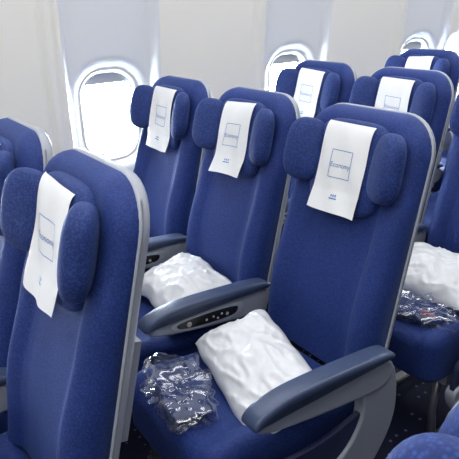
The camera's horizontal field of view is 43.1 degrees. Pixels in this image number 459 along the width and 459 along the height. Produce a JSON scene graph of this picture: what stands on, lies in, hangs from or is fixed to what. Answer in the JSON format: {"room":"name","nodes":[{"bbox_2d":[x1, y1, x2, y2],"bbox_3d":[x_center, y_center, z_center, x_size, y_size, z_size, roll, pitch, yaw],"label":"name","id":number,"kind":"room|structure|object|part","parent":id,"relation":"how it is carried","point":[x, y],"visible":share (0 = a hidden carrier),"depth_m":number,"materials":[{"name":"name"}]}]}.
{"room":"aircraft cabin","nodes":[
{"label":"aircraft cabin","id":0,"kind":"room"},
{"bbox_2d":[0,0,458,193],"bbox_3d":[0.354,-0.894,3.146,6.095,2.200,0.298,-16,26,-32],"label":"wall","id":1,"kind":"structure","parent":0,"point":[48,48],"depth_m":2.76,"materials":[{"name":"white plastic"}]},
{"bbox_2d":[86,72,126,84],"bbox_3d":[-0.584,-0.711,2.717,0.224,0.055,0.006,-16,26,-32],"label":"shade","id":2,"kind":"object","parent":1,"relation":"attached to","point":[103,78],"visible":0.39,"depth_m":2.72,"materials":[{"name":"grey plastic"}]},
{"bbox_2d":[79,67,140,159],"bbox_3d":[-0.573,-0.548,2.772,0.308,0.444,0.058,-16,26,-32],"label":"frame","id":3,"kind":"object","parent":1,"relation":"attached to","point":[125,73],"visible":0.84,"depth_m":2.77,"materials":[{"name":"white plastic"}]},
{"bbox_2d":[90,81,132,153],"bbox_3d":[-0.589,-0.556,2.793,0.252,0.388,0.023,-16,26,-32],"label":"gasket","id":4,"kind":"object","parent":1,"relation":"attached to","point":[125,82],"visible":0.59,"depth_m":2.87,"materials":[{"name":"grey"}]},
{"bbox_2d":[272,54,299,64],"bbox_3d":[0.314,-0.971,3.296,0.224,0.055,0.006,-16,26,-32],"label":"shade","id":5,"kind":"object","parent":1,"relation":"attached to","point":[290,58],"visible":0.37,"depth_m":3.30,"materials":[{"name":"grey plastic"}]},
{"bbox_2d":[268,50,305,89],"bbox_3d":[0.326,-0.808,3.352,0.308,0.444,0.058,-16,26,-32],"label":"frame","id":6,"kind":"object","parent":1,"relation":"attached to","point":[295,52],"visible":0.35,"depth_m":3.27,"materials":[{"name":"white plastic"}]},
{"bbox_2d":[403,42,421,49],"bbox_3d":[1.212,-1.231,3.876,0.224,0.055,0.006,-16,26,-32],"label":"shade","id":7,"kind":"object","parent":1,"relation":"attached to","point":[410,45],"visible":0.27,"depth_m":3.88,"materials":[{"name":"grey plastic"}]},
{"bbox_2d":[401,38,427,52],"bbox_3d":[1.224,-1.067,3.931,0.308,0.444,0.058,-16,26,-32],"label":"frame","id":8,"kind":"object","parent":1,"relation":"attached to","point":[422,40],"visible":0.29,"depth_m":3.87,"materials":[{"name":"white plastic"}]},
{"bbox_2d":[455,38,458,53],"bbox_3d":[1.549,-1.161,4.141,0.308,0.444,0.058,-16,26,-32],"label":"frame","id":9,"kind":"object","parent":1,"relation":"attached to","point":[457,39],"visible":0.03,"depth_m":4.16,"materials":[{"name":"white plastic"}]},
{"bbox_2d":[119,301,450,458],"bbox_3d":[1.814,0.842,1.666,6.100,0.040,5.050,-16,26,-32],"label":"floor","id":10,"kind":"structure","parent":0,"point":[409,418],"depth_m":2.11,"materials":[{"name":"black carpet"}]},
{"bbox_2d":[0,117,52,433],"bbox_3d":[-0.792,0.346,1.538,0.754,1.156,0.496,-16,26,-32],"label":"passenger seat","id":11,"kind":"object","parent":10,"relation":"on","point":[22,143],"visible":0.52,"depth_m":1.43,"materials":[{"name":"blue fabric"}]},
{"bbox_2d":[0,410,7,433],"bbox_3d":[-0.902,0.515,1.558,0.515,0.163,0.434,-16,26,-32],"label":"seat cushion","id":12,"kind":"object","parent":11,"relation":"on","point":[4,415],"depth_m":1.51,"materials":[{"name":"blue fabric"}]},
{"bbox_3d":[-0.710,0.446,1.351,0.436,0.093,0.044,-16,26,-32],"label":"armrest","id":13,"kind":"part","parent":11,"relation":"part of","materials":[{"name":"grey plastic"}]},
{"bbox_3d":[-0.634,0.074,1.597,0.249,0.699,0.422,-16,26,-32],"label":"backrest","id":14,"kind":"part","parent":11,"relation":"part of","materials":[{"name":"blue fabric"}]},
{"bbox_2d":[0,148,149,458],"bbox_3d":[-0.504,0.487,1.155,0.754,1.156,0.496,-16,26,-32],"label":"passenger seat","id":15,"kind":"object","parent":10,"relation":"on","point":[82,223],"visible":1,"depth_m":1.08,"materials":[{"name":"blue fabric"}]},
{"bbox_2d":[0,431,30,458],"bbox_3d":[-0.614,0.656,1.175,0.515,0.163,0.434,-16,26,-32],"label":"seat cushion","id":16,"kind":"object","parent":15,"relation":"on","point":[13,444],"depth_m":1.38,"materials":[{"name":"blue fabric"}]},
{"bbox_2d":[39,213,54,284],"bbox_3d":[-0.365,0.042,1.140,0.040,0.133,0.079,-16,26,-32],"label":"print","id":17,"kind":"object","parent":15,"relation":"attached to","point":[46,220],"depth_m":1.13,"materials":[{"name":"blue"}]},
{"bbox_2d":[130,75,211,272],"bbox_3d":[-0.445,0.007,2.367,0.754,1.156,0.558,-16,26,-32],"label":"passenger seat","id":18,"kind":"object","parent":10,"relation":"on","point":[168,161],"visible":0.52,"depth_m":2.28,"materials":[{"name":"blue fabric"}]},
{"bbox_3d":[-0.351,0.125,2.125,0.218,0.037,0.006,-16,26,-32],"label":"armrest control panel","id":19,"kind":"part","parent":18,"relation":"part of","materials":[{"name":"black plastic"}]},
{"bbox_2d":[155,105,166,139],"bbox_3d":[-0.282,-0.427,2.325,0.038,0.131,0.080,-16,26,-32],"label":"print","id":20,"kind":"object","parent":18,"relation":"attached to","point":[160,110],"depth_m":2.31,"materials":[{"name":"blue"}]},
{"bbox_3d":[-0.345,0.116,2.156,0.436,0.093,0.044,-16,26,-32],"label":"armrest","id":21,"kind":"part","parent":18,"relation":"part of","materials":[{"name":"grey plastic"}]},
{"bbox_2d":[136,86,300,458],"bbox_3d":[-0.139,0.157,1.960,0.754,1.156,0.496,-16,26,-32],"label":"passenger seat","id":22,"kind":"object","parent":10,"relation":"on","point":[237,213],"visible":0.74,"depth_m":1.88,"materials":[{"name":"blue fabric"}]},
{"bbox_3d":[-0.254,0.641,1.896,0.048,0.304,0.028,-16,26,-32],"label":"leg","id":23,"kind":"part","parent":22,"relation":"part of","materials":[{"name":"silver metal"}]},
{"bbox_3d":[-0.062,0.715,2.068,0.500,0.024,0.040,-16,26,-32],"label":"floor rail","id":24,"kind":"part","parent":22,"relation":"part of","materials":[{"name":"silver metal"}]},
{"bbox_2d":[141,252,231,307],"bbox_3d":[-0.156,0.183,1.995,0.266,0.118,0.361,-16,25,-31],"label":"pillow","id":25,"kind":"object","parent":22,"relation":"on","point":[184,274],"visible":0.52,"depth_m":1.94,"materials":[{"name":"white fabric"}]},
{"bbox_2d":[136,295,243,372],"bbox_3d":[-0.249,0.326,1.980,0.515,0.163,0.434,-16,26,-32],"label":"seat cushion","id":26,"kind":"object","parent":22,"relation":"on","point":[154,350],"depth_m":1.78,"materials":[{"name":"blue fabric"}]},
{"bbox_3d":[-0.063,0.266,1.741,0.218,0.037,0.006,-16,26,-32],"label":"armrest control panel","id":27,"kind":"part","parent":22,"relation":"part of","materials":[{"name":"black plastic"}]},
{"bbox_3d":[-0.057,0.257,1.773,0.436,0.093,0.044,-16,26,-32],"label":"armrest","id":28,"kind":"part","parent":22,"relation":"part of","materials":[{"name":"grey plastic"}]},
{"bbox_2d":[222,123,239,162],"bbox_3d":[-0.001,-0.289,1.944,0.040,0.129,0.079,-16,26,-32],"label":"print","id":29,"kind":"object","parent":22,"relation":"attached to","point":[230,131],"depth_m":1.95,"materials":[{"name":"blue"}]},
{"bbox_3d":[0.019,-0.115,2.019,0.249,0.699,0.422,-16,26,-32],"label":"backrest","id":30,"kind":"part","parent":22,"relation":"part of","materials":[{"name":"blue fabric"}]},
{"bbox_2d":[132,103,435,458],"bbox_3d":[0.149,0.298,1.576,0.754,1.156,0.496,-16,26,-32],"label":"passenger seat","id":31,"kind":"object","parent":10,"relation":"on","point":[362,173],"visible":0.94,"depth_m":1.50,"materials":[{"name":"blue fabric"}]},
{"bbox_2d":[152,360,212,422],"bbox_3d":[-0.130,0.409,1.506,0.188,0.080,0.336,-10,23,-19],"label":"throw blanket","id":32,"kind":"object","parent":31,"relation":"on","point":[184,396],"visible":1,"depth_m":1.47,"materials":[{"name":"blue fabric"}]},
{"bbox_2d":[132,347,354,458],"bbox_3d":[0.039,0.467,1.596,0.515,0.163,0.434,-16,26,-32],"label":"seat cushion","id":33,"kind":"object","parent":31,"relation":"on","point":[219,434],"depth_m":1.44,"materials":[{"name":"blue fabric"}]},
{"bbox_2d":[195,309,311,433],"bbox_3d":[0.076,0.360,1.552,0.228,0.145,0.410,-11,23,-21],"label":"pillow","id":34,"kind":"object","parent":31,"relation":"on","point":[250,356],"visible":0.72,"depth_m":1.52,"materials":[{"name":"white fabric"}]},
{"bbox_3d":[0.223,0.565,1.444,0.491,0.165,0.016,-16,26,-32],"label":"panel","id":35,"kind":"part","parent":31,"relation":"part of","materials":[{"name":"blue fabric"}]},
{"bbox_3d":[0.232,0.398,1.389,0.436,0.093,0.044,-16,26,-32],"label":"armrest","id":36,"kind":"part","parent":31,"relation":"part of","materials":[{"name":"grey plastic"}]},
{"bbox_2d":[327,148,352,199],"bbox_3d":[0.290,-0.146,1.559,0.038,0.130,0.078,-16,26,-32],"label":"print","id":37,"kind":"object","parent":31,"relation":"attached to","point":[339,160],"depth_m":1.56,"materials":[{"name":"blue"}]},
{"bbox_3d":[0.307,0.026,1.635,0.249,0.699,0.422,-16,26,-32],"label":"backrest","id":38,"kind":"part","parent":31,"relation":"part of","materials":[{"name":"blue fabric"}]},
{"bbox_3d":[0.227,0.559,1.445,0.512,0.371,0.036,-16,26,-32],"label":"panel","id":39,"kind":"part","parent":31,"relation":"part of","materials":[{"name":"grey plastic"}]},
{"bbox_2d":[275,60,356,237],"bbox_3d":[0.197,-0.178,2.781,0.754,1.156,0.558,-16,26,-32],"label":"passenger seat","id":40,"kind":"object","parent":10,"relation":"on","point":[315,85],"visible":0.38,"depth_m":2.70,"materials":[{"name":"blue fabric"}]},
{"bbox_2d":[299,84,312,113],"bbox_3d":[0.353,-0.614,2.742,0.040,0.133,0.079,-16,26,-32],"label":"print","id":41,"kind":"object","parent":40,"relation":"attached to","point":[305,90],"depth_m":2.74,"materials":[{"name":"blue"}]},
{"bbox_3d":[0.373,-0.442,2.817,0.249,0.699,0.422,-16,26,-32],"label":"backrest","id":42,"kind":"part","parent":40,"relation":"part of","materials":[{"name":"blue fabric"}]},
{"bbox_2d":[269,67,453,364],"bbox_3d":[0.503,-0.029,2.374,0.754,1.156,0.496,-16,26,-32],"label":"passenger seat","id":43,"kind":"object","parent":10,"relation":"on","point":[427,94],"visible":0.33,"depth_m":2.29,"materials":[{"name":"blue fabric"}]},
{"bbox_3d":[0.661,-0.301,2.433,0.249,0.699,0.422,-16,26,-32],"label":"backrest","id":44,"kind":"part","parent":43,"relation":"part of","materials":[{"name":"blue fabric"}]},
{"bbox_3d":[0.585,0.071,2.187,0.436,0.093,0.044,-16,26,-32],"label":"armrest","id":45,"kind":"part","parent":43,"relation":"part of","materials":[{"name":"grey plastic"}]},
{"bbox_2d":[384,48,458,186],"bbox_3d":[0.839,-0.364,3.195,0.754,1.156,0.558,-16,26,-32],"label":"passenger seat","id":46,"kind":"object","parent":10,"relation":"on","point":[445,61],"visible":0.24,"depth_m":3.08,"materials":[{"name":"blue fabric"}]},
{"bbox_3d":[1.015,-0.627,3.231,0.249,0.699,0.422,-16,26,-32],"label":"backrest","id":47,"kind":"part","parent":46,"relation":"part of","materials":[{"name":"blue fabric"}]},
{"bbox_3d":[0.939,-0.256,2.984,0.436,0.093,0.044,-16,26,-32],"label":"armrest","id":48,"kind":"part","parent":46,"relation":"part of","materials":[{"name":"grey plastic"}]},
{"bbox_2d":[386,399,458,458],"bbox_3d":[0.077,0.768,0.388,0.754,1.156,0.558,-16,26,-32],"label":"passenger seat","id":49,"kind":"object","parent":10,"relation":"on","point":[444,444],"visible":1,"depth_m":0.44,"materials":[{"name":"blue fabric"}]},
{"bbox_3d":[0.253,0.505,0.423,0.249,0.699,0.422,-16,26,-32],"label":"backrest","id":50,"kind":"part","parent":49,"relation":"part of","materials":[{"name":"blue fabric"}]},
{"bbox_2d":[388,94,458,432],"bbox_3d":[0.791,0.112,1.990,0.754,1.156,0.496,-16,26,-32],"label":"passenger seat","id":51,"kind":"object","parent":10,"relation":"on","point":[424,352],"visible":0.49,"depth_m":1.81,"materials":[{"name":"blue fabric"}]},
{"bbox_3d":[0.695,0.586,2.328,0.500,0.024,0.040,-16,26,-32],"label":"floor rail","id":52,"kind":"part","parent":51,"relation":"part of","materials":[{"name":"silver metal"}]},
{"bbox_2d":[397,293,448,324],"bbox_3d":[0.591,0.255,1.845,0.291,0.088,0.172,16,27,37],"label":"throw blanket","id":53,"kind":"object","parent":51,"relation":"on","point":[410,307],"visible":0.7,"depth_m":1.81,"materials":[{"name":"blue fabric"}]},
{"bbox_2d":[388,289,458,381],"bbox_3d":[0.681,0.282,2.010,0.515,0.163,0.434,-16,26,-32],"label":"seat cushion","id":54,"kind":"object","parent":51,"relation":"on","point":[425,352],"depth_m":1.76,"materials":[{"name":"blue fabric"}]},
{"bbox_2d":[403,242,458,309],"bbox_3d":[0.721,0.142,2.030,0.264,0.121,0.366,-18,27,-35],"label":"pillow","id":55,"kind":"object","parent":51,"relation":"on","point":[432,275],"visible":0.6,"depth_m":1.96,"materials":[{"name":"white fabric"}]},
{"bbox_3d":[0.676,0.596,1.926,0.048,0.304,0.028,-16,26,-32],"label":"leg","id":56,"kind":"part","parent":51,"relation":"part of","materials":[{"name":"silver metal"}]},
{"bbox_3d":[0.949,-0.160,2.049,0.249,0.699,0.422,-16,26,-32],"label":"backrest","id":57,"kind":"part","parent":51,"relation":"part of","materials":[{"name":"blue fabric"}]},
{"bbox_3d":[0.869,0.374,1.859,0.512,0.371,0.036,-16,26,-32],"label":"panel","id":58,"kind":"part","parent":51,"relation":"part of","materials":[{"name":"grey plastic"}]},
{"bbox_3d":[0.865,0.379,1.858,0.491,0.165,0.016,-16,26,-32],"label":"panel","id":59,"kind":"part","parent":51,"relation":"part of","materials":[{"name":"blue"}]},
{"bbox_2d":[423,134,456,242],"bbox_3d":[1.145,-0.214,2.788,0.754,1.156,0.496,-16,26,-32],"label":"passenger seat","id":60,"kind":"object","parent":10,"relation":"on","point":[433,197],"visible":0.1,"depth_m":2.90,"materials":[{"name":"blue fabric"}]},
{"bbox_2d":[423,190,439,242],"bbox_3d":[1.035,-0.045,2.808,0.515,0.163,0.434,-16,26,-32],"label":"seat cushion","id":61,"kind":"object","parent":60,"relation":"on","point":[433,197],"depth_m":2.76,"materials":[{"name":"blue fabric"}]},
{"bbox_3d":[1.303,-0.486,2.847,0.249,0.699,0.422,-16,26,-32],"label":"backrest","id":62,"kind":"part","parent":60,"relation":"part of","materials":[{"name":"blue fabric"}]},
{"bbox_2d":[430,128,452,192],"bbox_3d":[1.481,-0.550,3.609,0.754,1.156,0.558,-16,26,-32],"label":"passenger seat","id":63,"kind":"object","parent":10,"relation":"on","point":[437,185],"visible":0.12,"depth_m":3.67,"materials":[{"name":"blue fabric"}]},
{"bbox_2d":[431,149,448,191],"bbox_3d":[1.388,-0.371,3.605,0.515,0.163,0.434,-16,26,-32],"label":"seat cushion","id":64,"kind":"object","parent":63,"relation":"on","point":[437,185],"depth_m":3.45,"materials":[{"name":"blue fabric"}]},
{"bbox_3d":[1.288,-0.420,3.838,0.512,0.371,0.036,-16,26,-32],"label":"panel","id":65,"kind":"part","parent":63,"relation":"part of","materials":[{"name":"grey plastic"}]},
{"bbox_3d":[1.292,-0.582,3.782,0.436,0.093,0.044,-16,26,-32],"label":"armrest","id":66,"kind":"part","parent":63,"relation":"part of","materials":[{"name":"grey plastic"}]}
]}

